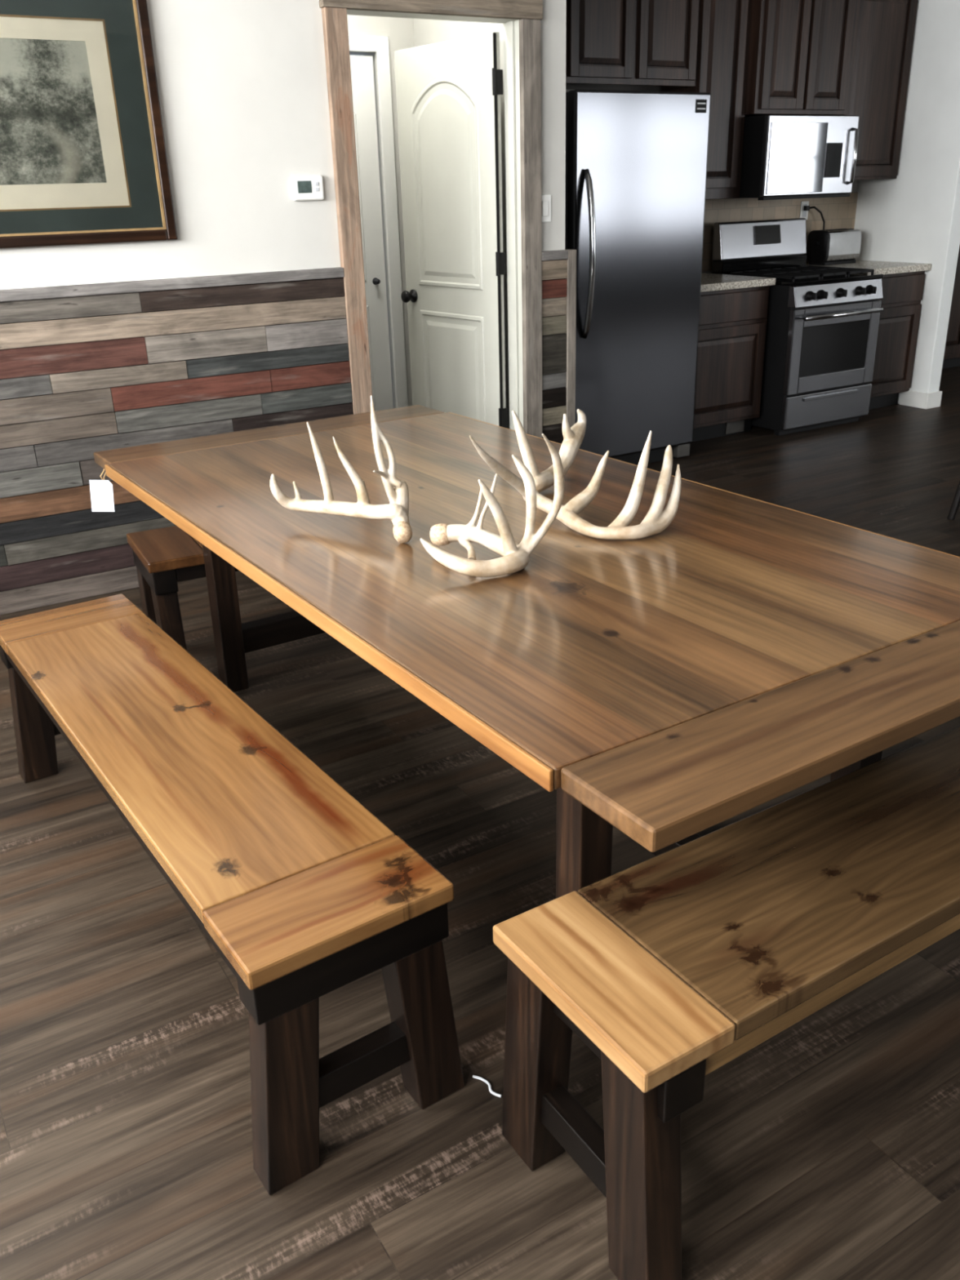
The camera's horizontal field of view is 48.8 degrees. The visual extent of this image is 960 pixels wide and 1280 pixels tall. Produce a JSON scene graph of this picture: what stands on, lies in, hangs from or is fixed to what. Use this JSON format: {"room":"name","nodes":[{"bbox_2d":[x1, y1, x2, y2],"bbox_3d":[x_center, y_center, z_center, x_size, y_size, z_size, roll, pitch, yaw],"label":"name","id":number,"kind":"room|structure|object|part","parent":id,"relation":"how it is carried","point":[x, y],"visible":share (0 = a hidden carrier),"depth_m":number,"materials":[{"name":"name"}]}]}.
{"room":"dining room","nodes":[
{"label":"dining room","id":0,"kind":"room"},
{"bbox_2d":[0,0,568,615],"bbox_3d":[-1.743,-1.427,3.692,4.944,2.750,0.154,-15,26,-28],"label":"wall","id":1,"kind":"structure","parent":0,"point":[237,322],"depth_m":4.06,"materials":[{"name":"white paint"}]},
{"bbox_2d":[0,0,177,248],"bbox_3d":[-1.564,-1.775,3.588,0.969,0.827,0.034,-15,26,-28],"label":"framed picture","id":2,"kind":"object","parent":1,"relation":"attached to","point":[83,158],"visible":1,"depth_m":3.69,"materials":[{"name":"brown wood"}]},
{"bbox_2d":[0,37,106,185],"bbox_3d":[-1.567,-1.790,3.594,0.514,0.445,0.004,-15,26,-28],"label":"print","id":3,"kind":"object","parent":2,"relation":"attached to","point":[52,132],"depth_m":3.64},
{"bbox_3d":[-2.190,-1.083,3.461,3.808,0.038,0.034,-15,26,-28],"label":"cap rail","id":4,"kind":"part","parent":1,"relation":"part of","materials":[{"name":"grey wood"}]},
{"bbox_2d":[290,174,324,200],"bbox_3d":[-0.680,-1.784,4.175,0.132,0.092,0.027,-15,26,-28],"label":"thermostat","id":5,"kind":"object","parent":1,"relation":"attached to","point":[304,188],"visible":1,"depth_m":4.16,"materials":[{"name":"white plastic"}]},
{"bbox_2d":[321,6,372,413],"bbox_3d":[-0.524,-1.425,4.421,0.092,2.107,0.032,-15,26,-28],"label":"trim","id":6,"kind":"structure","parent":1,"relation":"attached to","point":[335,21],"depth_m":4.25,"materials":[{"name":"wood"}]},
{"bbox_2d":[319,0,542,19],"bbox_3d":[-0.174,-2.582,4.177,1.000,0.193,0.036,-15,26,-28],"label":"trim","id":7,"kind":"structure","parent":1,"relation":"attached to","point":[501,9],"depth_m":4.23,"materials":[{"name":"wood"}]},
{"bbox_2d":[346,9,523,430],"bbox_3d":[-0.183,-1.559,4.686,0.840,2.127,0.124,-15,26,-28],"label":"trim","id":8,"kind":"structure","parent":1,"relation":"attached to","point":[511,26],"depth_m":4.70,"materials":[{"name":"white wood"}]},
{"bbox_2d":[394,31,508,427],"bbox_3d":[-0.131,-1.751,5.181,0.171,2.063,0.758,-19,29,-35],"label":"door","id":9,"kind":"structure","parent":1,"relation":"in","point":[448,93],"depth_m":5.04,"materials":[{"name":"white wood"}]},
{"bbox_3d":[-0.366,-1.757,5.410,0.068,0.064,0.064,-19,29,-35],"label":"knob","id":10,"kind":"part","parent":9,"relation":"part of","materials":[{"name":"black metal"}]},
{"bbox_3d":[-0.162,-2.146,5.003,0.006,0.915,0.515,-19,29,-35],"label":"raised panel","id":11,"kind":"part","parent":9,"relation":"part of","materials":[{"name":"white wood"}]},
{"bbox_3d":[-0.138,-1.303,5.365,0.006,0.680,0.515,-19,29,-35],"label":"raised panel","id":12,"kind":"part","parent":9,"relation":"part of","materials":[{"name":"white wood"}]},
{"bbox_2d":[519,18,542,438],"bbox_3d":[0.237,-1.627,4.841,0.093,2.107,0.032,-15,26,-28],"label":"trim","id":13,"kind":"structure","parent":1,"relation":"attached to","point":[530,30],"depth_m":4.71,"materials":[{"name":"wood"}]},
{"bbox_2d":[541,194,551,222],"bbox_3d":[0.293,-1.942,4.762,0.070,0.116,0.011,-15,26,-28],"label":"light switch","id":14,"kind":"object","parent":1,"relation":"attached to","point":[545,198],"visible":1,"depth_m":4.76,"materials":[{"name":"white plastic"}]},
{"bbox_3d":[0.336,-1.763,4.849,0.144,0.039,0.034,-15,26,-28],"label":"cap rail","id":15,"kind":"part","parent":1,"relation":"part of","materials":[{"name":"grey wood"}]},
{"bbox_2d":[564,248,576,427],"bbox_3d":[0.421,-1.263,5.141,0.048,1.192,0.084,-15,26,-28],"label":"trim","id":16,"kind":"structure","parent":1,"relation":"attached to","point":[571,296],"depth_m":5.02,"materials":[{"name":"grey wood"}]},
{"bbox_2d":[413,18,509,428],"bbox_3d":[0.006,-2.164,5.293,0.120,2.750,1.030,-15,26,-28],"label":"wall","id":17,"kind":"structure","parent":0,"point":[426,32],"depth_m":5.07,"materials":[{"name":"white paint"}]},
{"bbox_2d":[0,365,959,1279],"bbox_3d":[3.526,-0.747,5.365,15.600,0.100,9.600,-15,26,-28],"label":"floor","id":18,"kind":"structure","parent":0,"point":[828,1148],"depth_m":1.91,"materials":[{"name":"wood"}]},
{"bbox_2d":[126,525,239,650],"bbox_3d":[-0.334,-0.257,3.787,1.686,0.450,0.384,-13,26,-24],"label":"bench","id":19,"kind":"object","parent":18,"relation":"on","point":[164,557],"visible":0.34,"depth_m":3.31,"materials":[{"name":"brown wood"}]},
{"bbox_3d":[-1.101,-0.089,3.585,0.065,0.340,0.121,-13,26,-24],"label":"leg","id":20,"kind":"part","parent":19,"relation":"part of","materials":[{"name":"brown wood"}]},
{"bbox_3d":[-0.980,0.000,3.370,0.065,0.340,0.121,-13,26,-24],"label":"leg","id":21,"kind":"part","parent":19,"relation":"part of","materials":[{"name":"brown wood"}]},
{"bbox_3d":[-0.266,-0.358,3.591,1.523,0.045,0.022,-13,26,-24],"label":"rail","id":22,"kind":"part","parent":19,"relation":"part of","materials":[{"name":"brown wood"}]},
{"bbox_2d":[0,593,464,1195],"bbox_3d":[-0.661,0.378,2.328,0.378,0.450,1.686,-17,27,-31],"label":"bench","id":23,"kind":"object","parent":18,"relation":"on","point":[304,894],"visible":1,"depth_m":1.81,"materials":[{"name":"brown wood"}]},
{"bbox_3d":[-1.220,0.213,2.890,0.121,0.340,0.065,-17,27,-31],"label":"leg","id":24,"kind":"part","parent":23,"relation":"part of","materials":[{"name":"brown wood"}]},
{"bbox_3d":[-0.792,0.261,2.182,0.022,0.045,1.523,-17,27,-31],"label":"rail","id":25,"kind":"part","parent":23,"relation":"part of","materials":[{"name":"brown wood"}]},
{"bbox_3d":[-0.309,0.706,1.676,0.121,0.340,0.065,-17,27,-31],"label":"leg","id":26,"kind":"part","parent":23,"relation":"part of","materials":[{"name":"brown wood"}]},
{"bbox_3d":[-0.099,0.643,1.808,0.121,0.340,0.065,-17,27,-31],"label":"leg","id":27,"kind":"part","parent":23,"relation":"part of","materials":[{"name":"brown wood"}]},
{"bbox_2d":[472,1075,502,1097],"bbox_3d":[0.013,0.791,1.879,0.013,0.006,0.070,-21,30,-37],"label":"scrap","id":28,"kind":"object","parent":18,"relation":"on","point":[482,1079],"visible":1,"depth_m":1.88,"materials":[{"name":"white"}]},
{"bbox_2d":[93,404,959,898],"bbox_3d":[0.003,0.014,2.775,1.228,0.730,2.637,-16,27,-30],"label":"dining table","id":29,"kind":"object","parent":18,"relation":"on","point":[673,684],"visible":0.85,"depth_m":2.00,"materials":[{"name":"brown wood"}]},
{"bbox_2d":[88,468,115,511],"bbox_3d":[-1.206,-0.484,3.367,0.076,0.156,0.022,-4,23,-6],"label":"price tag","id":30,"kind":"object","parent":29,"relation":"hanging from","point":[101,491],"visible":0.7,"depth_m":3.37,"materials":[{"name":"white paper"}]},
{"bbox_3d":[-0.802,-0.127,3.314,0.076,0.609,0.072,-16,27,-30],"label":"leg","id":31,"kind":"part","parent":29,"relation":"part of","materials":[{"name":"brown wood"}]},
{"bbox_2d":[270,395,412,542],"bbox_3d":[-0.322,-0.404,2.439,0.389,0.318,0.099,10,26,24],"label":"antler mount","id":32,"kind":"object","parent":29,"relation":"on","point":[397,510],"visible":1,"depth_m":2.43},
{"bbox_2d":[419,433,564,577],"bbox_3d":[0.023,-0.300,2.203,0.302,0.291,0.233,-2,23,-1],"label":"antler mount","id":33,"kind":"object","parent":29,"relation":"on","point":[515,557],"visible":1,"depth_m":2.19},
{"bbox_2d":[511,408,586,493],"bbox_3d":[0.209,-0.516,2.797,0.088,0.214,0.274,20,31,41],"label":"antler mount","id":34,"kind":"object","parent":29,"relation":"on","point":[573,437],"visible":0.84,"depth_m":2.80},
{"bbox_2d":[469,430,681,539],"bbox_3d":[0.224,-0.362,2.409,0.431,0.232,0.238,8,25,22],"label":"antler mount","id":35,"kind":"object","parent":29,"relation":"on","point":[656,520],"visible":0.93,"depth_m":2.40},
{"bbox_3d":[0.187,0.444,1.914,0.076,0.609,0.072,-16,27,-30],"label":"leg","id":36,"kind":"part","parent":29,"relation":"part of","materials":[{"name":"brown wood"}]},
{"bbox_3d":[0.812,0.267,2.284,0.076,0.609,0.072,-16,27,-30],"label":"leg","id":37,"kind":"part","parent":29,"relation":"part of","materials":[{"name":"brown wood"}]},
{"bbox_2d":[564,89,711,465],"bbox_3d":[0.667,-1.923,5.793,0.855,1.878,0.826,-15,26,-28],"label":"refrigerator","id":38,"kind":"object","parent":18,"relation":"on","point":[636,161],"visible":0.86,"depth_m":5.47,"materials":[{"name":"grey metal"}]},
{"bbox_3d":[0.542,-1.903,5.252,0.031,0.796,0.089,-15,26,-28],"label":"handle","id":39,"kind":"part","parent":38,"relation":"part of","materials":[{"name":"metal"}]},
{"bbox_2d":[493,725,959,1279],"bbox_3d":[0.832,0.496,1.949,1.690,0.450,0.376,-15,27,-29],"label":"bench","id":40,"kind":"object","parent":18,"relation":"on","point":[672,966],"visible":1,"depth_m":1.58,"materials":[{"name":"brown wood"}]},
{"bbox_3d":[0.090,0.655,1.672,0.065,0.416,0.122,-15,27,-29],"label":"leg","id":41,"kind":"part","parent":40,"relation":"part of","materials":[{"name":"brown wood"}]},
{"bbox_3d":[0.226,0.737,1.472,0.065,0.416,0.122,-15,27,-29],"label":"leg","id":42,"kind":"part","parent":40,"relation":"part of","materials":[{"name":"brown wood"}]},
{"bbox_3d":[0.909,0.391,1.763,1.466,0.045,0.022,-15,27,-29],"label":"rail","id":43,"kind":"part","parent":40,"relation":"part of","materials":[{"name":"brown wood"}]},
{"bbox_2d":[693,285,769,441],"bbox_3d":[1.286,-1.726,6.551,0.695,0.885,0.640,-15,26,-28],"label":"base cabinet","id":44,"kind":"object","parent":18,"relation":"on","point":[731,335],"visible":0.55,"depth_m":6.31,"materials":[{"name":"brown wood"}]},
{"bbox_3d":[1.409,-1.295,6.536,0.695,0.100,0.030,-15,26,-28],"label":"kick plate","id":45,"kind":"part","parent":44,"relation":"part of","materials":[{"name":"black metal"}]},
{"bbox_3d":[1.455,-1.588,6.326,0.630,0.550,0.020,-15,26,-28],"label":"door","id":46,"kind":"part","parent":44,"relation":"part of","materials":[{"name":"brown wood"}]},
{"bbox_3d":[1.445,-1.940,6.176,0.630,0.165,0.020,-15,26,-28],"label":"drawer","id":47,"kind":"part","parent":44,"relation":"part of","materials":[{"name":"brown wood"}]},
{"bbox_2d":[725,419,744,434],"bbox_3d":[1.596,-1.339,6.617,0.150,0.085,0.008,-15,26,-28],"label":"vent","id":48,"kind":"object","parent":44,"relation":"attached to","point":[735,427],"depth_m":6.62,"materials":[{"name":"grey metal"}]},
{"bbox_2d":[700,272,775,292],"bbox_3d":[1.271,-2.147,6.354,0.715,0.041,0.667,-15,26,-28],"label":"countertop","id":49,"kind":"structure","parent":44,"relation":"on","point":[709,282],"depth_m":6.18,"materials":[{"name":"stone"}]},
{"bbox_2d":[711,217,883,435],"bbox_3d":[2.002,-2.002,6.715,0.760,1.225,0.789,-15,26,-28],"label":"gas range","id":50,"kind":"object","parent":18,"relation":"on","point":[823,322],"visible":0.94,"depth_m":6.53,"materials":[{"name":"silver metal"}]},
{"bbox_3d":[1.958,-2.025,6.231,0.056,0.055,0.052,-15,26,-28],"label":"knob","id":51,"kind":"part","parent":50,"relation":"part of","materials":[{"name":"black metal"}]},
{"bbox_3d":[2.151,-1.379,6.744,0.720,0.050,0.040,-15,26,-28],"label":"kick plate","id":52,"kind":"part","parent":50,"relation":"part of","materials":[{"name":"black metal"}]},
{"bbox_3d":[2.039,-2.046,6.276,0.056,0.055,0.052,-15,26,-28],"label":"knob","id":53,"kind":"part","parent":50,"relation":"part of","materials":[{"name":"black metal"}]},
{"bbox_3d":[2.181,-1.469,6.648,0.760,0.200,0.035,-15,26,-28],"label":"drawer","id":54,"kind":"part","parent":50,"relation":"part of","materials":[{"name":"silver metal"}]},
{"bbox_2d":[775,272,883,286],"bbox_3d":[1.996,-2.262,6.601,0.760,0.023,0.645,-15,26,-28],"label":"cooktop","id":55,"kind":"object","parent":50,"relation":"in","point":[828,279],"depth_m":6.36,"materials":[{"name":"black metal"}]},
{"bbox_3d":[2.190,-1.526,6.602,0.480,0.020,0.014,-15,26,-28],"label":"drawer pull","id":56,"kind":"part","parent":50,"relation":"part of","materials":[{"name":"silver metal"}]},
{"bbox_3d":[2.170,-1.801,6.508,0.760,0.500,0.040,-15,26,-28],"label":"oven door","id":57,"kind":"part","parent":50,"relation":"part of","materials":[{"name":"silver metal"}]},
{"bbox_3d":[2.158,-2.097,6.387,0.760,0.120,0.067,-15,26,-28],"label":"control panel","id":58,"kind":"part","parent":50,"relation":"part of","materials":[{"name":"silver metal"}]},
{"bbox_3d":[2.180,-2.083,6.354,0.056,0.055,0.052,-15,26,-28],"label":"knob","id":59,"kind":"part","parent":50,"relation":"part of","materials":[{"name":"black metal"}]},
{"bbox_3d":[2.189,-1.969,6.392,0.660,0.028,0.063,-15,26,-28],"label":"oven handle","id":60,"kind":"part","parent":50,"relation":"part of","materials":[{"name":"metal"}]},
{"bbox_3d":[2.320,-2.121,6.431,0.056,0.055,0.052,-15,26,-28],"label":"knob","id":61,"kind":"part","parent":50,"relation":"part of","materials":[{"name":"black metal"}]},
{"bbox_3d":[2.401,-2.142,6.476,0.056,0.055,0.052,-15,26,-28],"label":"knob","id":62,"kind":"part","parent":50,"relation":"part of","materials":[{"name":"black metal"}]},
{"bbox_2d":[867,271,925,409],"bbox_3d":[2.523,-2.054,7.232,0.614,0.885,0.640,-15,26,-28],"label":"base cabinet","id":63,"kind":"object","parent":18,"relation":"on","point":[902,293],"visible":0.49,"depth_m":7.01,"materials":[{"name":"brown wood"}]},
{"bbox_2d":[806,260,931,275],"bbox_3d":[2.519,-2.478,7.042,0.617,0.041,0.667,-15,26,-28],"label":"countertop","id":64,"kind":"structure","parent":63,"relation":"on","point":[883,268],"depth_m":6.87,"materials":[{"name":"stone"}]},
{"bbox_2d":[806,228,861,265],"bbox_3d":[2.367,-2.637,7.094,0.347,0.218,0.177,-15,26,-28],"label":"toaster","id":65,"kind":"object","parent":64,"relation":"on","point":[838,246],"visible":0.98,"depth_m":7.03,"materials":[{"name":"metal"}]},
{"bbox_2d":[803,205,825,230],"bbox_3d":[2.247,-2.737,7.121,0.173,0.347,0.040,-7,24,-12],"label":"power cord","id":66,"kind":"object","parent":65,"relation":"attached to","point":[806,207],"visible":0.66,"depth_m":7.05,"materials":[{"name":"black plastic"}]},
{"bbox_3d":[2.639,-1.622,7.214,0.600,0.100,0.030,-15,26,-28],"label":"kick plate","id":67,"kind":"part","parent":63,"relation":"part of","materials":[{"name":"black wood"}]},
{"bbox_3d":[2.688,-1.915,7.006,0.580,0.550,0.020,-15,26,-28],"label":"door","id":68,"kind":"part","parent":63,"relation":"part of","materials":[{"name":"brown wood"}]},
{"bbox_3d":[2.678,-2.267,6.855,0.580,0.165,0.020,-15,26,-28],"label":"drawer","id":69,"kind":"part","parent":63,"relation":"part of","materials":[{"name":"brown wood"}]},
{"bbox_2d":[942,245,959,368],"bbox_3d":[4.100,-3.367,8.647,2.150,2.100,0.520,-15,26,-28],"label":"tall cabinet","id":70,"kind":"object","parent":18,"relation":"on","point":[952,351],"visible":0.19,"depth_m":8.49,"materials":[{"name":"brown wood"}]},
{"bbox_2d":[947,481,959,519],"bbox_3d":[2.436,-0.866,4.757,0.490,0.663,0.350,-15,26,-28],"label":"bar stool","id":71,"kind":"object","parent":18,"relation":"on","point":[956,503],"visible":1,"depth_m":4.86,"materials":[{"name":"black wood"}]},
{"bbox_2d":[346,14,858,408],"bbox_3d":[0.458,-2.549,6.162,5.170,2.750,0.120,-15,26,-28],"label":"wall","id":72,"kind":"structure","parent":0,"point":[399,31],"depth_m":5.42,"materials":[{"name":"white paint"}]},
{"bbox_2d":[349,54,393,411],"bbox_3d":[-0.845,-1.875,5.506,0.788,2.073,0.075,-15,26,-28],"label":"door","id":73,"kind":"structure","parent":72,"relation":"in","point":[361,66],"depth_m":5.56,"materials":[{"name":"white wood"}]},
{"bbox_3d":[-0.853,-2.272,5.331,0.560,0.925,0.006,-15,26,-28],"label":"raised panel","id":74,"kind":"part","parent":73,"relation":"part of","materials":[{"name":"white wood"}]},
{"bbox_3d":[-0.828,-1.424,5.694,0.560,0.680,0.006,-15,26,-28],"label":"raised panel","id":75,"kind":"part","parent":73,"relation":"part of","materials":[{"name":"white wood"}]},
{"bbox_3d":[-0.551,-1.917,5.657,0.036,0.036,0.034,-15,26,-28],"label":"knob","id":76,"kind":"part","parent":73,"relation":"part of","materials":[{"name":"grey metal"}]},
{"bbox_2d":[348,35,408,408],"bbox_3d":[-0.841,-1.904,5.480,0.960,2.170,0.020,-15,26,-28],"label":"trim","id":77,"kind":"structure","parent":72,"relation":"attached to","point":[379,45],"depth_m":5.55,"materials":[{"name":"white wood"}]},
{"bbox_2d":[565,0,699,91],"bbox_3d":[0.745,-3.331,5.738,0.895,0.595,0.338,-15,26,-28],"label":"upper cabinet","id":78,"kind":"object","parent":72,"relation":"attached to","point":[611,45],"visible":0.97,"depth_m":5.64,"materials":[{"name":"brown wood"}]},
{"bbox_3d":[0.634,-3.233,5.504,0.410,0.545,0.020,-15,26,-28],"label":"door","id":79,"kind":"part","parent":78,"relation":"part of","materials":[{"name":"brown wood"}]},
{"bbox_3d":[1.020,-3.336,5.717,0.405,0.545,0.020,-15,26,-28],"label":"door","id":80,"kind":"part","parent":78,"relation":"part of","materials":[{"name":"brown wood"}]},
{"bbox_2d":[661,0,751,199],"bbox_3d":[1.302,-3.206,6.157,0.388,1.185,0.338,-15,26,-28],"label":"upper cabinet","id":81,"kind":"object","parent":72,"relation":"attached to","point":[724,25],"visible":0.56,"depth_m":6.03,"materials":[{"name":"brown wood"}]},
{"bbox_3d":[1.368,-3.169,6.015,0.335,1.105,0.020,-15,26,-28],"label":"door","id":82,"kind":"part","parent":81,"relation":"part of","materials":[{"name":"brown wood"}]},
{"bbox_2d":[702,192,857,271],"bbox_3d":[1.692,-2.637,6.859,2.130,0.435,0.008,-15,26,-28],"label":"backsplash","id":83,"kind":"structure","parent":72,"relation":"attached to","point":[837,212],"depth_m":6.94,"materials":[{"name":"beige tile"}]},
{"bbox_2d":[744,0,857,116],"bbox_3d":[1.813,-3.534,6.317,0.778,0.735,0.406,-15,26,-28],"label":"upper cabinet","id":84,"kind":"object","parent":72,"relation":"attached to","point":[800,51],"visible":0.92,"depth_m":6.16,"materials":[{"name":"brown wood"}]},
{"bbox_3d":[1.759,-3.433,6.078,0.340,0.690,0.020,-15,26,-28],"label":"door","id":85,"kind":"part","parent":84,"relation":"part of","materials":[{"name":"brown wood"}]},
{"bbox_2d":[739,114,858,199],"bbox_3d":[1.869,-2.955,6.496,0.758,0.453,0.539,-15,26,-28],"label":"microwave","id":86,"kind":"object","parent":84,"relation":"attached to","point":[784,157],"visible":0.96,"depth_m":6.28,"materials":[{"name":"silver metal"}]},
{"bbox_3d":[2.274,-2.953,6.459,0.022,0.322,0.055,-15,26,-28],"label":"handle","id":87,"kind":"part","parent":86,"relation":"part of","materials":[{"name":"metal"}]},
{"bbox_3d":[2.070,-3.516,6.250,0.340,0.690,0.020,-15,26,-28],"label":"door","id":88,"kind":"part","parent":84,"relation":"part of","materials":[{"name":"brown wood"}]},
{"bbox_2d":[800,200,808,219],"bbox_3d":[2.167,-2.868,7.067,0.072,0.116,0.009,-15,26,-28],"label":"wall outlet","id":89,"kind":"object","parent":72,"relation":"attached to","point":[803,214],"visible":0.87,"depth_m":7.06,"materials":[{"name":"white plastic"}]},
{"bbox_2d":[802,204,807,217],"bbox_3d":[2.168,-2.867,7.065,0.034,0.080,0.004,-15,26,-28],"label":"socket","id":90,"kind":"object","parent":89,"relation":"attached to","point":[804,212],"depth_m":7.07,"materials":[{"name":"white plastic"}]},
{"bbox_2d":[846,0,917,180],"bbox_3d":[2.396,-3.534,6.746,0.612,1.105,0.336,-15,26,-28],"label":"upper cabinet","id":91,"kind":"object","parent":72,"relation":"attached to","point":[884,29],"visible":0.59,"depth_m":6.62,"materials":[{"name":"brown wood"}]},
{"bbox_2d":[853,0,959,404],"bbox_3d":[2.846,-2.977,6.995,0.120,2.750,0.775,-15,26,-28],"label":"wall","id":92,"kind":"structure","parent":0,"point":[913,216],"depth_m":6.84,"materials":[{"name":"grey paint"}]},
{"bbox_2d":[899,390,942,408],"bbox_3d":[2.885,-1.759,7.510,0.150,0.105,0.790,-15,26,-28],"label":"baseboard","id":93,"kind":"structure","parent":92,"relation":"attached to","point":[910,398],"depth_m":7.22,"materials":[{"name":"white wood"}]}
]}

